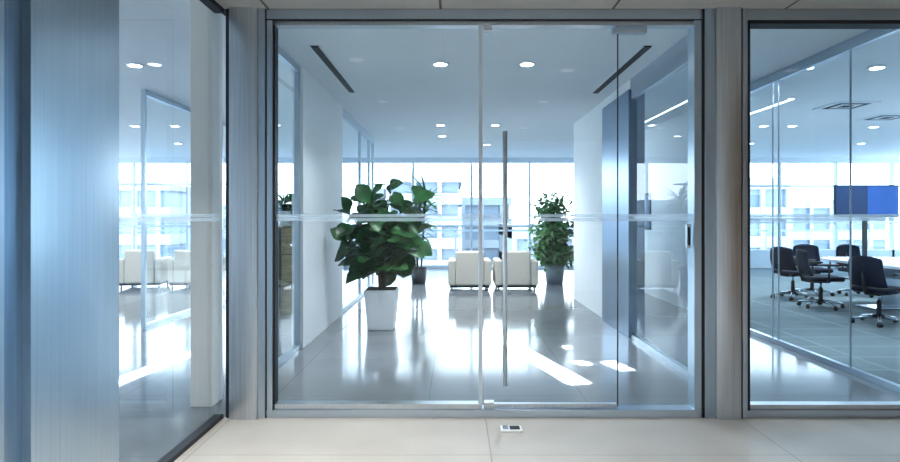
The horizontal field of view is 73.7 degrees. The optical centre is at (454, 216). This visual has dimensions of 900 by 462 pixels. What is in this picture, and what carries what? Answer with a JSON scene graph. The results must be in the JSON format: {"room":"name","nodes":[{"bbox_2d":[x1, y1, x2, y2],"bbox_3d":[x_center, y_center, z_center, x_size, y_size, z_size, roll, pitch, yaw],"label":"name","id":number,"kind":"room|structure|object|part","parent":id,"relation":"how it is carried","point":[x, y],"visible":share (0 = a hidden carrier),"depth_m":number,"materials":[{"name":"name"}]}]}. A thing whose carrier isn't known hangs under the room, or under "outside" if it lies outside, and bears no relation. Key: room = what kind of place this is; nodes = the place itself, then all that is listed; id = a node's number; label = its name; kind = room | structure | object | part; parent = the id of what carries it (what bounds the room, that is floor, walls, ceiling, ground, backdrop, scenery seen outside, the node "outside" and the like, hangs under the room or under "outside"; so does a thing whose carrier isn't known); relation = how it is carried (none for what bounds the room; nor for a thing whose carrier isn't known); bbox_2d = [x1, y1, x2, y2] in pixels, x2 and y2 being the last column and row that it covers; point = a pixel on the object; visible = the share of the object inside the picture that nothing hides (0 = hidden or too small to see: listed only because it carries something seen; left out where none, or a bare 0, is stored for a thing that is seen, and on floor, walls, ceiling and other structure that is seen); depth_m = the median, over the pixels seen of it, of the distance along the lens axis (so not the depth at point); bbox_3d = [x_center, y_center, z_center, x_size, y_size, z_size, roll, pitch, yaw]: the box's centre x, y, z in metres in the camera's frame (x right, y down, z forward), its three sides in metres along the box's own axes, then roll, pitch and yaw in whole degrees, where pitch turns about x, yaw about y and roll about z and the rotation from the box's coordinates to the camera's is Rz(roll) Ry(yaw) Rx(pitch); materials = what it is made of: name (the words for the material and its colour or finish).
{"room":"office hallway","nodes":[
{"label":"office hallway","id":0,"kind":"room"},
{"bbox_2d":[292,67,342,347],"bbox_3d":[-1.680,-0.099,7.525,0.120,2.998,2.250,0,0,0],"label":"wall","id":1,"kind":"structure","parent":0,"point":[321,114],"depth_m":7.12,"materials":[{"name":"white paint"}]},
{"bbox_2d":[343,109,373,311],"bbox_3d":[-1.670,-0.099,10.438,0.050,2.998,3.525,0,0,0],"label":"window","id":2,"kind":"structure","parent":1,"relation":"in","point":[349,119],"depth_m":10.56,"materials":[{"name":"clear glass"}]},
{"bbox_2d":[119,0,899,157],"bbox_3d":[0.500,-1.725,6.800,25.000,0.250,19.600,0,0,0],"label":"ceiling","id":3,"kind":"structure","parent":0,"point":[400,98],"depth_m":7.30,"materials":[{"name":"paint"}]},
{"bbox_2d":[125,63,144,67],"bbox_3d":[-3.360,-1.591,6.300,0.180,0.015,0.180,0,0,0],"label":"recessed light","id":4,"kind":"object","parent":3,"relation":"in","point":[136,65],"visible":1,"depth_m":6.27,"materials":[{"name":"white"}]},
{"bbox_2d":[309,45,355,92],"bbox_3d":[-1.310,-1.592,6.625,0.100,0.012,2.070,0,0,0],"label":"ceiling vent","id":5,"kind":"object","parent":3,"relation":"in","point":[317,50],"visible":1,"depth_m":6.37,"materials":[{"name":"black metal"}]},
{"bbox_2d":[432,61,448,66],"bbox_3d":[-0.150,-1.591,6.250,0.180,0.015,0.180,0,0,0],"label":"recessed light","id":6,"kind":"object","parent":3,"relation":"in","point":[437,63],"visible":1,"depth_m":6.22,"materials":[{"name":"white"}]},
{"bbox_2d":[518,61,535,66],"bbox_3d":[0.750,-1.591,6.250,0.180,0.015,0.180,0,0,0],"label":"recessed light","id":7,"kind":"object","parent":3,"relation":"in","point":[525,63],"visible":1,"depth_m":6.21,"materials":[{"name":"white"}]},
{"bbox_2d":[591,45,653,92],"bbox_3d":[1.800,-1.592,6.650,0.100,0.012,2.120,0,0,0],"label":"ceiling vent","id":8,"kind":"object","parent":3,"relation":"in","point":[639,53],"visible":0.95,"depth_m":6.37,"materials":[{"name":"black metal"}]},
{"bbox_2d":[645,99,687,122],"bbox_3d":[3.175,-1.593,10.250,0.070,0.013,4.500,0,0,0],"label":"recessed light","id":9,"kind":"object","parent":3,"relation":"in","point":[686,100],"visible":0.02,"depth_m":8.94,"materials":[{"name":"white"}]},
{"bbox_2d":[750,99,794,114],"bbox_3d":[4.540,-1.593,8.700,0.100,0.013,1.200,0,0,0],"label":"recessed light","id":10,"kind":"object","parent":3,"relation":"in","point":[785,100],"visible":0.81,"depth_m":8.62,"materials":[{"name":"white"}]},
{"bbox_2d":[812,101,881,109],"bbox_3d":[5.600,-1.591,8.600,0.600,0.017,0.600,0,0,0],"label":"ceiling vent","id":11,"kind":"object","parent":3,"relation":"in","point":[840,105],"depth_m":8.52,"materials":[{"name":"white metal"}]},
{"bbox_2d":[867,65,886,69],"bbox_3d":[4.500,-1.591,6.400,0.180,0.015,0.180,0,0,0],"label":"recessed light","id":12,"kind":"object","parent":3,"relation":"in","point":[877,67],"visible":1,"depth_m":6.37,"materials":[{"name":"white"}]},
{"bbox_2d":[855,114,899,120],"bbox_3d":[6.900,-1.591,9.600,0.600,0.017,0.600,0,0,0],"label":"ceiling vent","id":13,"kind":"object","parent":3,"relation":"in","point":[880,117],"depth_m":9.64,"materials":[{"name":"white metal"}]},
{"bbox_2d":[119,268,899,461],"bbox_3d":[-3.500,1.500,6.750,17.000,0.200,19.500,0,0,0],"label":"floor","id":14,"kind":"structure","parent":0,"point":[559,349],"depth_m":4.93,"materials":[{"name":"grey tile"}]},
{"bbox_2d":[0,0,118,461],"bbox_3d":[-1.655,-0.025,-0.035,0.109,2.850,5.830,0,0,0],"label":"wall","id":15,"kind":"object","parent":14,"relation":"on","point":[59,59],"visible":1,"depth_m":2.43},
{"bbox_2d":[119,250,171,288],"bbox_3d":[-6.250,1.025,12.100,0.820,0.750,0.800,0,0,-11],"label":"armchair","id":16,"kind":"object","parent":14,"relation":"on","point":[130,265],"visible":0.91,"depth_m":11.71,"materials":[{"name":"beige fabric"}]},
{"bbox_2d":[119,0,223,461],"bbox_3d":[-1.637,-0.024,3.530,0.065,2.848,1.300,0,0,0],"label":"glass wall","id":17,"kind":"structure","parent":14,"relation":"on","point":[178,450],"depth_m":3.64,"materials":[{"name":"grey"}]},
{"bbox_2d":[141,89,225,328],"bbox_3d":[-3.900,-0.099,10.248,0.050,2.998,5.505,0,0,0],"label":"glass wall","id":18,"kind":"structure","parent":14,"relation":"on","point":[145,93],"depth_m":7.51,"materials":[{"name":"silver metal"}]},
{"bbox_2d":[168,250,225,287],"bbox_3d":[-5.200,1.025,12.100,0.820,0.750,0.800,0,0,6],"label":"armchair","id":19,"kind":"object","parent":14,"relation":"on","point":[179,267],"visible":0.45,"depth_m":11.72,"materials":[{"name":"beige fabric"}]},
{"bbox_2d":[191,0,221,406],"bbox_3d":[-1.870,-0.099,4.520,0.160,2.998,0.200,0,0,0],"label":"wall","id":20,"kind":"structure","parent":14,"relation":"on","point":[206,25],"depth_m":4.42,"materials":[{"name":"white"}]},
{"bbox_2d":[226,7,264,419],"bbox_3d":[-1.459,-0.025,4.240,0.276,2.850,0.200,0,0,0],"label":"steel column","id":21,"kind":"structure","parent":14,"relation":"on","point":[245,26],"depth_m":4.14,"materials":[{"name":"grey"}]},
{"bbox_2d":[119,158,385,267],"bbox_3d":[-6.950,-0.100,16.380,10.100,3.000,0.360,0,0,0],"label":"window","id":22,"kind":"structure","parent":14,"relation":"on","point":[134,161],"depth_m":16.44,"materials":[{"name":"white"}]},
{"bbox_2d":[278,226,291,312],"bbox_3d":[-2.535,0.770,8.893,0.830,1.260,0.415,0,0,0],"label":"storage cabinet","id":23,"kind":"object","parent":14,"relation":"on","point":[284,232],"visible":0.19,"depth_m":8.70,"materials":[{"name":"brown wood"}]},
{"bbox_2d":[278,187,291,225],"bbox_3d":[-2.465,-0.159,8.967,0.900,0.591,0.859,0,0,36],"label":"dracaena","id":24,"kind":"object","parent":23,"relation":"on","point":[286,200],"visible":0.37,"depth_m":8.84,"materials":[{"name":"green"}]},
{"bbox_2d":[278,46,299,366],"bbox_3d":[-1.670,-0.099,5.540,0.050,2.998,1.680,0,0,0],"label":"glass wall","id":25,"kind":"structure","parent":14,"relation":"on","point":[282,54],"depth_m":6.33,"materials":[{"name":"silver metal"}]},
{"bbox_2d":[330,178,434,329],"bbox_3d":[-0.902,0.449,7.545,1.306,1.902,0.961,0,0,0],"label":"fiddle leaf fig","id":26,"kind":"object","parent":14,"relation":"on","point":[387,249],"visible":0.92,"depth_m":7.39,"materials":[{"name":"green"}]},
{"bbox_2d":[396,175,450,283],"bbox_3d":[-0.729,0.276,12.625,1.391,2.247,1.384,0,0,0],"label":"dracaena plant","id":27,"kind":"object","parent":14,"relation":"on","point":[418,275],"visible":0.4,"depth_m":12.49,"materials":[{"name":"green plant"}]},
{"bbox_2d":[448,251,490,290],"bbox_3d":[0.280,1.025,11.750,0.820,0.750,0.800,0,0,0],"label":"armchair","id":28,"kind":"object","parent":14,"relation":"on","point":[462,271],"visible":0.88,"depth_m":11.35,"materials":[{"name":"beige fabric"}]},
{"bbox_2d":[385,158,573,267],"bbox_3d":[0.830,-0.100,16.380,5.460,3.000,0.360,0,0,0],"label":"window frame","id":29,"kind":"structure","parent":14,"relation":"on","point":[471,161],"depth_m":16.20,"materials":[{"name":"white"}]},
{"bbox_2d":[265,9,704,417],"bbox_3d":[0.208,-0.024,4.237,3.060,2.849,0.125,0,0,0],"label":"door frame","id":30,"kind":"structure","parent":14,"relation":"on","point":[693,20],"depth_m":4.18,"materials":[{"name":"grey metal"}]},
{"bbox_2d":[276,214,477,220],"bbox_3d":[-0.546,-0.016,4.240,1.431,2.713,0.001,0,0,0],"label":"glass stripe","id":31,"kind":"structure","parent":30,"relation":"attached to","point":[277,215],"depth_m":4.24,"materials":[{"name":"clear glass"}]},
{"bbox_2d":[478,26,481,407],"bbox_3d":[0.179,-0.044,4.240,0.027,2.769,0.050,0,0,0],"label":"stile","id":32,"kind":"object","parent":30,"relation":"attached to","point":[479,27],"visible":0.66,"depth_m":4.21,"materials":[{"name":"silver metal"}]},
{"bbox_2d":[483,214,616,220],"bbox_3d":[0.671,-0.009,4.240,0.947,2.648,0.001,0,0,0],"label":"rail","id":33,"kind":"object","parent":30,"relation":"attached to","point":[484,215],"visible":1,"depth_m":4.24,"materials":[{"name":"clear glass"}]},
{"bbox_2d":[503,131,506,385],"bbox_3d":[0.346,0.286,4.187,0.032,1.760,0.106,0,0,0],"label":"door handle","id":34,"kind":"object","parent":33,"relation":"attached to","point":[504,132],"depth_m":4.14,"materials":[{"name":"silver metal"}]},
{"bbox_2d":[483,26,646,408],"bbox_3d":[0.776,0.029,4.240,1.148,2.743,0.060,0,0,0],"label":"fittings","id":35,"kind":"object","parent":30,"relation":"attached to","point":[488,404],"visible":0.92,"depth_m":4.22,"materials":[{"name":"metal"}]},
{"bbox_2d":[618,214,690,220],"bbox_3d":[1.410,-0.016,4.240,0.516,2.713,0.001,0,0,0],"label":"glass stripe","id":36,"kind":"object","parent":30,"relation":"attached to","point":[619,215],"depth_m":4.24,"materials":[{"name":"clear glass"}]},
{"bbox_2d":[617,34,617,406],"bbox_3d":[1.149,-0.001,4.240,0.006,2.683,0.012,0,0,0],"label":"seal","id":37,"kind":"object","parent":36,"relation":"attached to","point":[617,34],"visible":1,"depth_m":4.23,"materials":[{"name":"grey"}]},
{"bbox_2d":[685,224,690,247],"bbox_3d":[1.641,0.134,4.222,0.032,0.170,0.032,0,0,0],"label":"door lock","id":38,"kind":"object","parent":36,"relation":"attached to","point":[687,226],"visible":1,"depth_m":4.21,"materials":[{"name":"silver metal"}]},
{"bbox_2d":[500,425,522,431],"bbox_3d":[0.370,1.391,3.950,0.140,0.018,0.100,0,0,0],"label":"socket","id":39,"kind":"object","parent":14,"relation":"on","point":[504,428],"visible":1,"depth_m":3.93,"materials":[{"name":"white plastic"}]},
{"bbox_2d":[493,251,537,290],"bbox_3d":[1.170,1.025,11.750,0.820,0.750,0.800,0,0,0],"label":"armchair","id":40,"kind":"object","parent":14,"relation":"on","point":[522,270],"visible":0.88,"depth_m":11.35,"materials":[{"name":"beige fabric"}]},
{"bbox_2d":[523,190,573,284],"bbox_3d":[2.054,0.416,12.622,1.231,1.968,1.119,0,0,5],"label":"ficus tree","id":41,"kind":"object","parent":14,"relation":"on","point":[552,250],"visible":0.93,"depth_m":12.43,"materials":[{"name":"green plant"}]},
{"bbox_2d":[602,79,644,337],"bbox_3d":[2.105,-0.099,7.575,0.190,2.998,1.250,0,0,0],"label":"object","id":42,"kind":"object","parent":14,"relation":"on","point":[631,112],"visible":0.82,"depth_m":7.11,"materials":[{"name":"white paint"}]},
{"bbox_2d":[631,34,687,376],"bbox_3d":[2.060,-0.099,5.715,0.050,2.998,2.430,0,0,0],"label":"glass wall","id":43,"kind":"structure","parent":14,"relation":"on","point":[675,58],"depth_m":5.91,"materials":[{"name":"glass"},{"name":"steel"}]},
{"bbox_2d":[705,7,747,419],"bbox_3d":[1.887,-0.025,4.239,0.297,2.850,0.201,0,0,0],"label":"steel column","id":44,"kind":"structure","parent":14,"relation":"on","point":[726,28],"depth_m":4.14,"materials":[{"name":"grey metal"}]},
{"bbox_2d":[215,0,899,8],"bbox_3d":[1.670,-1.650,0.590,6.660,0.400,7.180,0,0,0],"label":"ceiling","id":45,"kind":"structure","parent":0,"point":[260,4],"depth_m":4.09,"materials":[{"name":"grey paint"}]},
{"bbox_2d":[574,101,603,317],"bbox_3d":[2.110,-0.099,9.255,0.140,2.998,2.090,0,0,0],"label":"wall","id":46,"kind":"structure","parent":0,"point":[588,129],"depth_m":9.17,"materials":[{"name":"white paint"}]},
{"bbox_2d":[645,111,687,309],"bbox_3d":[3.560,-0.099,10.910,0.120,2.998,4.580,0,0,0],"label":"glass panel","id":47,"kind":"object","parent":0,"point":[666,143],"depth_m":9.88,"materials":[{"name":"glass"}]},
{"bbox_2d":[645,193,650,229],"bbox_3d":[3.484,-0.100,11.350,0.028,0.660,1.300,0,0,0],"label":"wall screen","id":48,"kind":"object","parent":47,"relation":"attached to","point":[647,195],"visible":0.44,"depth_m":10.79,"materials":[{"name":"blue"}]},
{"bbox_2d":[750,268,899,383],"bbox_3d":[8.280,1.500,10.400,9.440,0.200,12.200,0,0,0],"label":"floor","id":49,"kind":"structure","parent":0,"point":[823,330],"depth_m":7.81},
{"bbox_2d":[119,158,899,267],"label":"window","id":50,"kind":"structure","parent":49,"relation":"on","point":[758,258],"depth_m":16.44,"materials":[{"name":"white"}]},
{"bbox_3d":[0.500,0.985,17.080,25.000,1.230,1.040,0,0,0],"label":"balcony railing","id":51,"kind":"part","parent":50,"relation":"part of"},
{"bbox_2d":[770,246,815,300],"bbox_3d":[5.789,0.950,10.296,0.667,0.900,0.724,0,0,0],"label":"office chair","id":52,"kind":"object","parent":49,"relation":"on","point":[787,267],"visible":0.76,"depth_m":10.15,"materials":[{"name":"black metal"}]},
{"bbox_2d":[793,244,834,296],"bbox_3d":[6.401,0.950,10.749,0.702,0.900,0.683,0,0,0],"label":"office chair","id":53,"kind":"object","parent":49,"relation":"on","point":[813,251],"visible":0.48,"depth_m":10.96,"materials":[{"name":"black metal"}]},
{"bbox_2d":[795,249,844,310],"bbox_3d":[5.670,0.950,9.302,0.681,0.900,0.708,0,0,0],"label":"office chair","id":54,"kind":"object","parent":49,"relation":"on","point":[806,274],"visible":1,"depth_m":9.22,"materials":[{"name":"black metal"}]},
{"bbox_2d":[750,29,899,392],"bbox_3d":[3.560,-0.099,6.470,0.050,2.998,4.260,0,0,0],"label":"glass wall","id":55,"kind":"structure","parent":49,"relation":"on","point":[867,37],"depth_m":5.71,"materials":[{"name":"silver metal"}]},
{"bbox_2d":[772,50,851,366],"bbox_3d":[3.560,-0.085,6.650,0.012,2.870,2.512,0,0,0],"label":"trim","id":56,"kind":"structure","parent":55,"relation":"attached to","point":[850,51],"depth_m":5.41,"materials":[{"name":"silver metal"}]},
{"bbox_2d":[748,9,899,417],"bbox_3d":[3.508,-0.024,4.240,2.945,2.849,0.120,0,0,0],"label":"window frame","id":57,"kind":"structure","parent":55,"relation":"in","point":[757,18],"depth_m":4.18,"materials":[{"name":"silver metal"}]},
{"bbox_2d":[750,214,899,220],"bbox_3d":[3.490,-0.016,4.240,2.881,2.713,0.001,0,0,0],"label":"glass stripe","id":58,"kind":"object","parent":57,"relation":"attached to","point":[751,215],"depth_m":4.24,"materials":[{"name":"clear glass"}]},
{"bbox_2d":[835,244,873,297],"bbox_3d":[7.199,0.950,10.697,0.685,0.900,0.684,0,0,0],"label":"office chair","id":59,"kind":"object","parent":49,"relation":"on","point":[842,250],"visible":0.37,"depth_m":10.98,"materials":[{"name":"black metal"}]},
{"bbox_2d":[821,257,899,309],"bbox_3d":[6.780,1.035,8.200,1.700,0.730,3.800,0,0,0],"label":"conference table","id":60,"kind":"object","parent":49,"relation":"on","point":[891,265],"visible":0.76,"depth_m":9.15,"materials":[{"name":"white"}]},
{"bbox_2d":[833,185,898,278],"bbox_3d":[9.270,0.340,13.550,1.440,2.120,0.600,0,0,0],"label":"television","id":61,"kind":"object","parent":49,"relation":"on","point":[866,199],"visible":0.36,"depth_m":13.50,"materials":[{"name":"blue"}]},
{"bbox_2d":[846,256,899,327],"bbox_3d":[5.539,0.950,7.846,0.667,0.900,0.724,0,0,0],"label":"office chair","id":62,"kind":"object","parent":49,"relation":"on","point":[868,276],"visible":0.93,"depth_m":7.71,"materials":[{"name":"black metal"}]},
{"label":"outside","id":63,"kind":"structure","parent":0,"visible":0},
{"bbox_3d":[0.000,41.650,260.000,600.000,0.500,480.000,0,0,0],"label":"ground","id":64,"kind":"structure","parent":63,"visible":0},
{"bbox_2d":[119,180,225,258],"bbox_3d":[-42.500,18.387,85.075,13.750,46.025,20.250,0,0,0],"label":"office building","id":65,"kind":"structure","parent":64,"relation":"on","point":[170,199],"depth_m":75.39,"materials":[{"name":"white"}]},
{"bbox_2d":[343,188,385,258],"bbox_3d":[-13.067,18.767,90.075,7.200,45.267,20.250,0,0,0],"label":"office building","id":66,"kind":"structure","parent":64,"relation":"on","point":[350,191],"depth_m":80.00,"materials":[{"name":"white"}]},
{"bbox_2d":[386,171,461,264],"bbox_3d":[-3.617,18.017,80.075,8.867,46.767,20.250,0,0,0],"label":"office building","id":67,"kind":"structure","parent":64,"relation":"on","point":[445,249],"depth_m":70.00,"materials":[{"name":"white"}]},
{"bbox_2d":[461,197,511,264],"bbox_3d":[5.067,19.117,105.075,7.917,44.567,20.250,0,0,0],"label":"office building","id":68,"kind":"structure","parent":64,"relation":"on","point":[490,205],"depth_m":95.00,"materials":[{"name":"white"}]},
{"bbox_2d":[499,224,573,264],"bbox_3d":[9.600,21.150,69.075,7.800,40.500,18.250,0,0,0],"label":"office building","id":69,"kind":"structure","parent":64,"relation":"on","point":[515,242],"depth_m":60.40,"materials":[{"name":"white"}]},
{"bbox_2d":[750,178,790,249],"bbox_3d":[35.917,18.425,81.075,6.500,45.950,22.250,0,0,0],"label":"office building","id":70,"kind":"structure","parent":64,"relation":"on","point":[760,197],"depth_m":70.00,"materials":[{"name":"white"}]},
{"bbox_2d":[791,200,888,249],"bbox_3d":[60.958,19.354,106.075,15.833,44.092,22.250,0,0,0],"label":"office building","id":71,"kind":"structure","parent":64,"relation":"on","point":[823,240],"depth_m":95.10,"materials":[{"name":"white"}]}
]}

